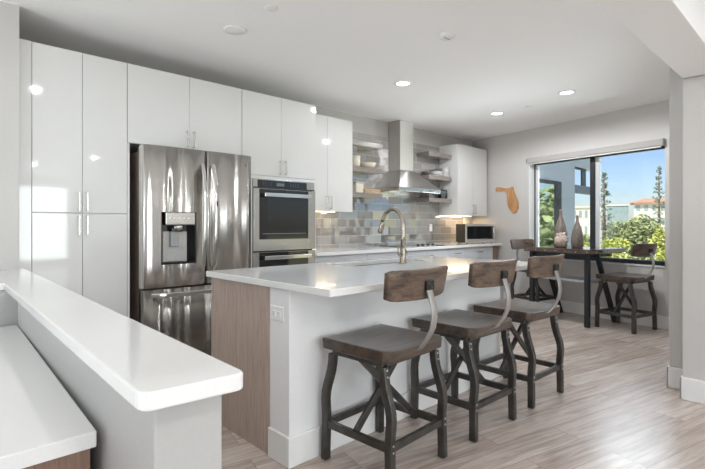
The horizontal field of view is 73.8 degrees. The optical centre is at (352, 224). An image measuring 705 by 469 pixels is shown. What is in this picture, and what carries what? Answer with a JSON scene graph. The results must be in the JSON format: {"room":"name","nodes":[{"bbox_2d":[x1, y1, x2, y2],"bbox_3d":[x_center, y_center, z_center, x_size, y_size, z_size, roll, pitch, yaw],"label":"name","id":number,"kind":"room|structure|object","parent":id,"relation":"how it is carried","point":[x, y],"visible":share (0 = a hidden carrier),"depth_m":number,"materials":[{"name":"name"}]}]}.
{"room":"kitchen","nodes":[
{"label":"kitchen","id":0,"kind":"room"},
{"bbox_2d":[0,1,18,269],"bbox_3d":[-4.120,-0.115,1.660,4.753,2.630,0.660,0,0,-44],"label":"wall","id":1,"kind":"structure","parent":0,"point":[9,13],"depth_m":3.03,"materials":[{"name":"paint"}]},
{"bbox_2d":[0,290,220,468],"bbox_3d":[-1.888,0.760,1.366,1.967,0.879,2.845,0,0,-44],"label":"wall","id":2,"kind":"structure","parent":0,"point":[187,435],"depth_m":0.99,"materials":[{"name":"paint"}]},
{"bbox_2d":[0,269,242,411],"bbox_3d":[-1.860,0.303,1.347,1.980,0.034,2.914,0,0,-44],"label":"bar ledge","id":3,"kind":"object","parent":2,"relation":"on","point":[150,369],"visible":1,"depth_m":1.08,"materials":[{"name":"stone"}]},
{"bbox_2d":[0,0,668,140],"bbox_3d":[2.646,-1.580,-0.302,11.800,0.300,13.300,0,0,-44],"label":"ceiling","id":4,"kind":"structure","parent":0,"point":[346,56],"depth_m":3.89,"materials":[{"name":"paint"}]},
{"bbox_2d":[223,25,245,34],"bbox_3d":[-0.862,-1.422,3.434,0.164,0.015,0.164,0,0,-44],"label":"ceiling disc","id":5,"kind":"object","parent":4,"relation":"attached to","point":[230,29],"visible":1,"depth_m":3.42,"materials":[{"name":"white plastic"}]},
{"bbox_2d":[265,5,277,11],"bbox_3d":[-0.533,-1.426,3.091,0.090,0.007,0.090,0,0,-44],"label":"cap","id":6,"kind":"object","parent":4,"relation":"attached to","point":[271,8],"visible":1,"depth_m":3.08,"materials":[{"name":"white plastic"}]},
{"bbox_2d":[394,80,411,85],"bbox_3d":[0.508,-1.425,4.728,0.176,0.010,0.176,0,0,-44],"label":"recessed light","id":7,"kind":"object","parent":4,"relation":"in","point":[402,82],"visible":1,"depth_m":4.72,"materials":[{"name":"white plastic"}]},
{"bbox_2d":[439,31,454,40],"bbox_3d":[0.710,-1.415,3.529,0.124,0.029,0.124,0,0,-44],"label":"smoke detector","id":8,"kind":"object","parent":4,"relation":"attached to","point":[448,35],"visible":1,"depth_m":3.50,"materials":[{"name":"white plastic"}]},
{"bbox_2d":[490,111,503,114],"bbox_3d":[1.843,-1.425,5.995,0.176,0.010,0.176,0,0,-44],"label":"recessed light","id":9,"kind":"object","parent":4,"relation":"in","point":[496,112],"visible":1,"depth_m":5.99,"materials":[{"name":"white plastic"}]},
{"bbox_2d":[558,90,575,94],"bbox_3d":[2.304,-1.425,5.051,0.176,0.010,0.176,0,0,-44],"label":"recessed light","id":10,"kind":"object","parent":4,"relation":"in","point":[564,92],"visible":1,"depth_m":5.05,"materials":[{"name":"white plastic"}]},
{"bbox_2d":[597,0,704,78],"bbox_3d":[-0.402,-1.218,0.505,8.120,0.425,0.235,0,0,-44],"label":"beam","id":11,"kind":"structure","parent":4,"relation":"attached to","point":[674,30],"depth_m":2.43,"materials":[{"name":"paint"}]},
{"bbox_2d":[315,106,589,245],"bbox_3d":[0.013,1.100,6.270,17.100,6.600,0.270,0,0,-44],"label":"wall","id":12,"kind":"structure","parent":0,"point":[360,124],"depth_m":7.91,"materials":[{"name":"paint"}]},
{"bbox_2d":[127,63,241,154],"bbox_3d":[-1.554,-0.929,4.116,0.980,0.605,0.657,0,0,-44],"label":"upper cabinet","id":13,"kind":"object","parent":12,"relation":"attached to","point":[164,108],"visible":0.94,"depth_m":3.86,"materials":[{"name":"laminate"}]},
{"bbox_2d":[315,114,351,211],"bbox_3d":[-0.384,-0.693,5.420,0.785,1.078,0.378,0,0,-44],"label":"upper cabinet","id":14,"kind":"object","parent":12,"relation":"attached to","point":[333,136],"visible":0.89,"depth_m":5.38,"materials":[{"name":"laminate"}]},
{"bbox_2d":[352,139,382,150],"bbox_3d":[0.082,-1.017,5.970,0.640,0.062,0.232,0,0,-44],"label":"floating shelf","id":15,"kind":"object","parent":12,"relation":"attached to","point":[356,144],"visible":0.56,"depth_m":5.97,"materials":[{"name":"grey wood"}]},
{"bbox_2d":[352,166,382,174],"bbox_3d":[0.082,-0.694,5.970,0.640,0.062,0.232,0,0,-44],"label":"floating shelf","id":16,"kind":"object","parent":12,"relation":"attached to","point":[355,169],"visible":0.56,"depth_m":5.94,"materials":[{"name":"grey wood"}]},
{"bbox_2d":[352,155,359,165],"bbox_3d":[0.037,-0.795,5.884,0.124,0.140,0.124,0,0,-44],"label":"mug","id":17,"kind":"object","parent":16,"relation":"on","point":[355,158],"visible":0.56,"depth_m":5.83,"materials":[{"name":"beige ceramic"}]},
{"bbox_2d":[360,162,375,167],"bbox_3d":[0.197,-0.761,6.064,0.224,0.072,0.224,0,0,-44],"label":"bowl","id":18,"kind":"object","parent":16,"relation":"on","point":[362,164],"visible":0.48,"depth_m":5.98,"materials":[{"name":"beige ceramic"}]},
{"bbox_2d":[352,192,382,198],"bbox_3d":[0.082,-0.373,5.970,0.640,0.062,0.232,0,0,-44],"label":"floating shelf","id":19,"kind":"object","parent":12,"relation":"attached to","point":[355,195],"visible":0.56,"depth_m":5.92,"materials":[{"name":"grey wood"}]},
{"bbox_2d":[352,182,363,192],"bbox_3d":[0.048,-0.470,5.901,0.136,0.132,0.136,0,0,-44],"label":"canister","id":20,"kind":"object","parent":19,"relation":"on","point":[356,186],"visible":0.78,"depth_m":5.84,"materials":[{"name":"beige ceramic"}]},
{"bbox_2d":[363,188,380,193],"bbox_3d":[0.212,-0.434,6.072,0.300,0.060,0.140,0,0,-44],"label":"wooden box","id":21,"kind":"object","parent":19,"relation":"on","point":[365,190],"visible":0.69,"depth_m":6.00,"materials":[{"name":"brown wood"}]},
{"bbox_2d":[316,131,462,248],"bbox_3d":[0.515,-0.455,6.556,3.660,1.510,0.012,0,0,-44],"label":"backsplash","id":22,"kind":"structure","parent":12,"relation":"attached to","point":[359,227],"depth_m":6.45,"materials":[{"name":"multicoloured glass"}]},
{"bbox_2d":[374,120,440,194],"bbox_3d":[0.773,-0.935,6.485,0.905,0.985,0.445,0,0,-44],"label":"range hood","id":23,"kind":"object","parent":12,"relation":"attached to","point":[400,178],"visible":0.98,"depth_m":6.43,"materials":[{"name":"metal"}]},
{"bbox_2d":[416,151,451,160],"bbox_3d":[1.233,-1.039,7.074,0.570,0.062,0.232,0,0,-44],"label":"floating shelf","id":24,"kind":"object","parent":12,"relation":"attached to","point":[428,154],"visible":1,"depth_m":6.96,"materials":[{"name":"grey wood"}]},
{"bbox_2d":[416,197,451,202],"bbox_3d":[1.233,-0.369,7.074,0.570,0.062,0.232,0,0,-44],"label":"floating shelf","id":25,"kind":"object","parent":12,"relation":"attached to","point":[427,199],"visible":1,"depth_m":6.95,"materials":[{"name":"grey wood"}]},
{"bbox_2d":[419,194,433,197],"bbox_3d":[1.096,-0.423,6.947,0.120,0.045,0.180,0,0,-44],"label":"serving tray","id":26,"kind":"object","parent":25,"relation":"on","point":[428,195],"visible":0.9,"depth_m":6.90,"materials":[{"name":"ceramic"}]},
{"bbox_2d":[420,174,451,181],"bbox_3d":[1.233,-0.701,7.074,0.570,0.062,0.232,0,0,-44],"label":"floating shelf","id":27,"kind":"object","parent":12,"relation":"attached to","point":[435,178],"visible":0.76,"depth_m":6.97,"materials":[{"name":"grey wood"}]},
{"bbox_2d":[430,169,441,175],"bbox_3d":[1.261,-0.790,7.092,0.196,0.116,0.196,0,0,-44],"label":"lidded pot","id":28,"kind":"object","parent":27,"relation":"on","point":[433,172],"visible":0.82,"depth_m":7.01,"materials":[{"name":"grey ceramic"}]},
{"bbox_2d":[439,167,448,176],"bbox_3d":[1.405,-0.808,7.188,0.144,0.151,0.144,0,0,-44],"label":"canister","id":29,"kind":"object","parent":27,"relation":"on","point":[445,171],"visible":0.84,"depth_m":7.12,"materials":[{"name":"grey ceramic"}]},
{"bbox_2d":[439,144,486,216],"bbox_3d":[1.796,-0.686,7.512,0.843,1.092,0.378,0,0,-44],"label":"upper cabinet","id":30,"kind":"object","parent":12,"relation":"attached to","point":[467,190],"visible":0.99,"depth_m":7.30,"materials":[{"name":"laminate"}]},
{"bbox_2d":[539,179,561,245],"bbox_3d":[4.239,0.065,10.185,1.220,2.070,0.090,0,0,-44],"label":"door","id":31,"kind":"structure","parent":12,"relation":"in","point":[550,192],"depth_m":10.19,"materials":[{"name":"clear glass"}]},
{"bbox_2d":[575,167,589,194],"bbox_3d":[5.707,-1.089,11.711,1.348,0.618,0.120,0,0,-44],"label":"screen frame","id":32,"kind":"object","parent":12,"relation":"attached to","point":[579,189],"visible":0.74,"depth_m":11.66,"materials":[{"name":"grey metal"}]},
{"bbox_2d":[221,311,704,468],"bbox_3d":[2.646,1.260,-0.302,11.800,0.120,13.300,0,0,-44],"label":"floor","id":33,"kind":"structure","parent":0,"point":[616,408],"depth_m":2.85,"materials":[{"name":"wood"}]},
{"bbox_2d":[0,325,96,468],"bbox_3d":[-1.676,0.837,1.093,1.694,0.727,1.527,0,0,-44],"label":"desk","id":34,"kind":"object","parent":33,"relation":"on","point":[42,426],"visible":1,"depth_m":1.15,"materials":[{"name":"stone"}]},
{"bbox_2d":[19,38,129,317],"bbox_3d":[-2.149,-0.016,3.546,0.696,2.432,0.657,0,0,-44],"label":"pantry cabinet","id":35,"kind":"object","parent":33,"relation":"on","point":[74,149],"visible":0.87,"depth_m":3.32,"materials":[{"name":"laminate"}]},
{"bbox_2d":[130,144,250,355],"bbox_3d":[-1.442,0.287,4.048,0.920,1.786,0.821,0,0,-44],"label":"refrigerator","id":36,"kind":"object","parent":33,"relation":"on","point":[190,209],"visible":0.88,"depth_m":3.72,"materials":[{"name":"metal"}]},
{"bbox_2d":[242,89,315,267],"bbox_3d":[-0.888,-0.016,4.755,0.858,2.432,0.657,0,0,-44],"label":"tall cabinet","id":37,"kind":"object","parent":33,"relation":"on","point":[278,134],"visible":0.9,"depth_m":4.53,"materials":[{"name":"laminate"}]},
{"bbox_2d":[252,178,314,267],"bbox_3d":[-0.830,0.265,4.753,0.721,1.391,0.650,0,0,-44],"label":"wall oven","id":38,"kind":"object","parent":37,"relation":"in","point":[283,212],"visible":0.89,"depth_m":4.52,"materials":[{"name":"metal"}]},
{"bbox_2d":[316,254,366,262],"bbox_3d":[-0.299,0.764,5.328,0.776,0.872,0.628,0,0,-44],"label":"base cabinet","id":39,"kind":"object","parent":33,"relation":"on","point":[334,258],"visible":0.02,"depth_m":5.12,"materials":[{"name":"laminate"}]},
{"bbox_2d":[316,242,501,255],"bbox_3d":[0.841,0.305,6.427,3.946,0.038,0.621,0,0,-44],"label":"countertop","id":40,"kind":"structure","parent":39,"relation":"on","point":[370,249],"depth_m":5.71,"materials":[{"name":"stone"}]},
{"bbox_2d":[384,243,444,246],"bbox_3d":[0.823,0.269,6.423,0.840,0.034,0.470,0,0,-44],"label":"cooktop","id":41,"kind":"object","parent":40,"relation":"in","point":[431,244],"visible":0.88,"depth_m":6.36,"materials":[{"name":"grey glass"}]},
{"bbox_2d":[456,224,494,242],"bbox_3d":[1.954,0.134,7.419,0.535,0.302,0.327,0,0,-19],"label":"microwave","id":42,"kind":"object","parent":40,"relation":"on","point":[465,233],"visible":1,"depth_m":7.30,"materials":[{"name":"silver metal"}]},
{"bbox_2d":[211,262,502,468],"bbox_3d":[0.162,0.761,3.330,2.108,0.878,0.827,0,0,-44],"label":"kitchen island","id":43,"kind":"object","parent":33,"relation":"on","point":[277,409],"visible":0.47,"depth_m":2.57,"materials":[{"name":"paint"}]},
{"bbox_2d":[270,305,283,321],"bbox_3d":[-0.387,0.451,2.397,0.009,0.074,0.118,0,0,-44],"label":"wall outlet","id":44,"kind":"object","parent":43,"relation":"attached to","point":[276,312],"visible":1,"depth_m":2.39,"materials":[{"name":"white plastic"}]},
{"bbox_2d":[206,255,527,296],"bbox_3d":[0.277,0.303,3.245,2.168,0.034,1.174,0,0,-44],"label":"island countertop","id":45,"kind":"structure","parent":43,"relation":"on","point":[340,278],"depth_m":2.77,"materials":[{"name":"stone"}]},
{"bbox_2d":[378,207,406,263],"bbox_3d":[0.285,0.076,3.538,0.092,0.419,0.280,0,0,-44],"label":"faucet","id":46,"kind":"object","parent":45,"relation":"on","point":[402,254],"visible":1,"depth_m":3.46,"materials":[{"name":"metal"}]},
{"bbox_2d":[321,265,447,468],"bbox_3d":[0.191,0.700,2.394,0.546,0.991,0.493,0,0,44],"label":"counter stool","id":47,"kind":"object","parent":33,"relation":"on","point":[382,346],"visible":1,"depth_m":2.32,"materials":[{"name":"brown wood"}]},
{"bbox_2d":[366,251,406,258],"bbox_3d":[0.241,0.764,5.846,0.718,0.872,0.628,0,0,-44],"label":"base cabinet","id":48,"kind":"object","parent":33,"relation":"on","point":[384,254],"visible":0.06,"depth_m":5.58,"materials":[{"name":"laminate"}]},
{"bbox_2d":[406,249,448,256],"bbox_3d":[0.829,0.764,6.410,0.908,0.872,0.628,0,0,-44],"label":"base cabinet","id":49,"kind":"object","parent":33,"relation":"on","point":[435,252],"visible":0.16,"depth_m":6.23,"materials":[{"name":"laminate"}]},
{"bbox_2d":[449,248,462,257],"bbox_3d":[1.283,0.764,6.846,0.346,0.872,0.628,0,0,-44],"label":"base cabinet","id":50,"kind":"object","parent":33,"relation":"on","point":[453,252],"visible":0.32,"depth_m":6.65,"materials":[{"name":"laminate"}]},
{"bbox_2d":[410,258,516,441],"bbox_3d":[0.710,0.700,2.878,0.493,0.991,0.546,0,0,-43],"label":"counter stool","id":51,"kind":"object","parent":33,"relation":"on","point":[456,325],"visible":0.97,"depth_m":2.80,"materials":[{"name":"metal"}]},
{"bbox_2d":[463,246,497,259],"bbox_3d":[1.777,0.764,7.320,1.020,0.872,0.628,0,0,-44],"label":"base cabinet","id":52,"kind":"object","parent":33,"relation":"on","point":[485,252],"visible":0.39,"depth_m":7.11,"materials":[{"name":"laminate"}]},
{"bbox_2d":[472,254,563,408],"bbox_3d":[1.212,0.700,3.350,0.493,0.991,0.546,0,0,-42],"label":"counter stool","id":53,"kind":"object","parent":33,"relation":"on","point":[523,312],"visible":0.77,"depth_m":3.25,"materials":[{"name":"metal"}]},
{"bbox_2d":[510,239,557,301],"bbox_3d":[2.556,0.700,6.672,0.493,0.991,0.546,0,0,-31],"label":"counter stool","id":54,"kind":"object","parent":33,"relation":"on","point":[517,244],"visible":0.34,"depth_m":6.70,"materials":[{"name":"metal"}]},
{"bbox_2d":[524,246,625,327],"bbox_3d":[2.803,0.744,5.972,0.721,0.919,0.930,0,0,-31],"label":"table","id":55,"kind":"object","parent":33,"relation":"on","point":[586,253],"visible":0.88,"depth_m":5.68,"materials":[{"name":"brown wood"}]},
{"bbox_2d":[554,209,567,246],"bbox_3d":[2.696,0.042,6.077,0.166,0.485,0.166,0,0,-44],"label":"vase","id":56,"kind":"object","parent":55,"relation":"on","point":[560,227],"visible":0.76,"depth_m":6.04,"materials":[{"name":"brown ceramic"}]},
{"bbox_2d":[554,232,568,247],"bbox_3d":[2.620,0.186,5.886,0.216,0.195,0.162,0,0,-44],"label":"ornament","id":57,"kind":"object","parent":55,"relation":"on","point":[561,240],"visible":1,"depth_m":5.83,"materials":[{"name":"beige ceramic"}]},
{"bbox_2d":[571,215,583,247],"bbox_3d":[2.813,0.082,5.876,0.146,0.405,0.146,0,0,-44],"label":"vase","id":58,"kind":"object","parent":55,"relation":"on","point":[577,238],"visible":1,"depth_m":5.83,"materials":[{"name":"brown ceramic"}]},
{"bbox_2d":[595,243,657,333],"bbox_3d":[3.186,0.700,5.415,0.493,0.991,0.546,0,0,-31],"label":"counter stool","id":59,"kind":"object","parent":33,"relation":"on","point":[637,250],"visible":1,"depth_m":5.35,"materials":[{"name":"wood"}]},
{"bbox_2d":[472,100,668,316],"bbox_3d":[3.258,-0.115,6.173,0.200,2.630,4.600,0,0,-31],"label":"wall","id":60,"kind":"structure","parent":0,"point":[507,154],"depth_m":6.46,"materials":[{"name":"paint"}]},
{"bbox_2d":[496,187,518,212],"bbox_3d":[2.423,-0.394,7.373,0.018,0.427,0.446,0,0,-31],"label":"wooden plaque","id":61,"kind":"object","parent":60,"relation":"attached to","point":[512,201],"visible":1,"depth_m":7.28,"materials":[{"name":"brown wood"}]},
{"bbox_2d":[545,275,604,283],"bbox_3d":[2.698,0.670,5.910,0.305,0.030,0.840,0,0,-31],"label":"shelf","id":62,"kind":"object","parent":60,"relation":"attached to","point":[563,277],"depth_m":5.74,"materials":[{"name":"metal"}]},
{"bbox_2d":[504,291,668,329],"bbox_3d":[3.363,1.125,5.782,0.020,0.150,3.820,0,0,-30],"label":"baseboard","id":63,"kind":"structure","parent":60,"relation":"attached to","point":[571,307],"depth_m":6.01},
{"bbox_2d":[526,138,664,164],"bbox_3d":[3.088,-0.945,6.193,0.072,0.099,1.888,0,0,-30],"label":"roller shade","id":64,"kind":"object","parent":60,"relation":"attached to","point":[658,143],"visible":1,"depth_m":6.01,"materials":[{"name":"fabric"}]},
{"bbox_2d":[529,146,664,267],"bbox_3d":[3.186,-0.222,6.264,0.192,1.427,1.899,0,0,-31],"label":"window","id":65,"kind":"structure","parent":60,"relation":"attached to","point":[595,161],"depth_m":6.27,"materials":[{"name":"clear glass"}]},
{"bbox_2d":[669,67,704,380],"bbox_3d":[5.676,-0.115,0.031,0.465,2.630,9.585,0,0,-44],"label":"wall","id":66,"kind":"structure","parent":0,"point":[686,96],"depth_m":3.22,"materials":[{"name":"paint"}]},
{"bbox_2d":[667,365,704,403],"bbox_3d":[5.579,1.123,0.120,0.482,0.155,9.350,0,0,-44],"label":"baseboard","id":67,"kind":"structure","parent":66,"relation":"attached to","point":[693,390],"depth_m":3.21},
{"label":"outside","id":68,"kind":"structure","parent":0,"visible":0},
{"bbox_3d":[82.674,4.550,107.024,252.500,0.300,360.000,0,0,-44],"label":"ground","id":69,"kind":"structure","parent":68,"visible":0},
{"bbox_2d":[575,206,589,236],"bbox_3d":[46.343,0.396,94.624,4.220,8.008,12.400,0,0,25],"label":"apartment building","id":70,"kind":"structure","parent":69,"relation":"on","point":[583,212],"depth_m":89.09,"materials":[{"name":"beige paint"}]},
{"bbox_2d":[583,234,589,246],"bbox_3d":[27.566,2.705,55.906,4.188,3.479,4.175,0,0,-44],"label":"broadleaf tree","id":71,"kind":"object","parent":69,"relation":"on","point":[586,238],"visible":0.06,"depth_m":55.28,"materials":[{"name":"green plant"}]},
{"bbox_2d":[586,172,620,242],"bbox_3d":[25.548,-0.532,47.885,3.119,9.864,2.869,0,0,5],"label":"pine tree","id":72,"kind":"object","parent":69,"relation":"on","point":[605,193],"visible":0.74,"depth_m":47.86,"materials":[{"name":"green plant"}]},
{"bbox_2d":[601,237,620,247],"bbox_3d":[25.152,2.788,45.981,3.622,3.310,3.421,0,0,-44],"label":"shrub","id":73,"kind":"object","parent":69,"relation":"on","point":[607,241],"visible":0.06,"depth_m":45.63,"materials":[{"name":"green plant"}]},
{"bbox_2d":[606,204,628,228],"bbox_3d":[75.565,-0.605,134.053,5.511,10.010,12.400,0,0,28],"label":"office building","id":74,"kind":"structure","parent":69,"relation":"on","point":[620,211],"depth_m":128.69,"materials":[{"name":"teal glass"}]},
{"bbox_2d":[606,220,628,239],"bbox_3d":[34.703,1.936,59.929,4.866,5.061,4.800,0,0,-44],"label":"broadleaf tree","id":75,"kind":"object","parent":69,"relation":"on","point":[619,225],"visible":0.17,"depth_m":59.79,"materials":[{"name":"green plant"}]},
{"bbox_2d":[606,253,628,257],"bbox_3d":[18.227,3.003,33.003,2.705,2.865,2.681,0,0,-44],"label":"shrub","id":76,"kind":"object","parent":69,"relation":"on","point":[614,255],"visible":0.05,"depth_m":32.51,"materials":[{"name":"green plant"}]},
{"bbox_2d":[607,239,631,247],"bbox_3d":[23.680,2.802,40.978,3.108,3.281,2.998,0,0,-44],"label":"shrub","id":77,"kind":"object","parent":69,"relation":"on","point":[619,242],"visible":0.13,"depth_m":40.93,"materials":[{"name":"green plant"}]},
{"bbox_2d":[619,244,631,257],"bbox_3d":[22.743,2.979,37.964,2.815,2.946,2.732,0,0,-44],"label":"shrub","id":78,"kind":"object","parent":69,"relation":"on","point":[628,251],"visible":0.06,"depth_m":37.83,"materials":[{"name":"green plant"}]},
{"bbox_2d":[616,214,661,248],"bbox_3d":[32.045,1.599,52.016,5.246,5.754,5.148,0,0,4],"label":"broadleaf tree","id":79,"kind":"object","parent":69,"relation":"on","point":[637,233],"visible":0.58,"depth_m":51.28,"materials":[{"name":"green plant"}]},
{"bbox_2d":[621,254,656,259],"bbox_3d":[18.700,3.057,30.516,2.396,2.757,2.414,0,0,-44],"label":"shrub","id":80,"kind":"object","parent":69,"relation":"on","point":[630,256],"visible":0.06,"depth_m":30.14,"materials":[{"name":"green plant"}]},
{"bbox_2d":[630,198,664,231],"bbox_3d":[73.854,-0.927,112.249,12.851,10.653,13.600,0,0,31],"label":"apartment building","id":81,"kind":"structure","parent":69,"relation":"on","point":[641,206],"depth_m":108.68,"materials":[{"name":"beige paint"}]},
{"bbox_2d":[647,225,664,253],"bbox_3d":[28.895,2.207,44.020,2.666,4.502,2.598,0,0,-29],"label":"broadleaf tree","id":82,"kind":"object","parent":69,"relation":"on","point":[658,233],"visible":0.33,"depth_m":43.75,"materials":[{"name":"green plant"}]},
{"bbox_2d":[649,166,664,228],"bbox_3d":[39.189,-1.585,59.996,3.018,11.969,3.108,0,0,13],"label":"pine tree","id":83,"kind":"object","parent":69,"relation":"on","point":[659,197],"visible":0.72,"depth_m":59.93,"materials":[{"name":"green plant"}]},
{"bbox_2d":[651,246,664,260],"bbox_3d":[21.762,2.924,33.793,2.794,3.029,2.669,0,0,-44],"label":"shrub","id":84,"kind":"object","parent":69,"relation":"on","point":[660,255],"visible":0.12,"depth_m":33.20,"materials":[{"name":"green plant"}]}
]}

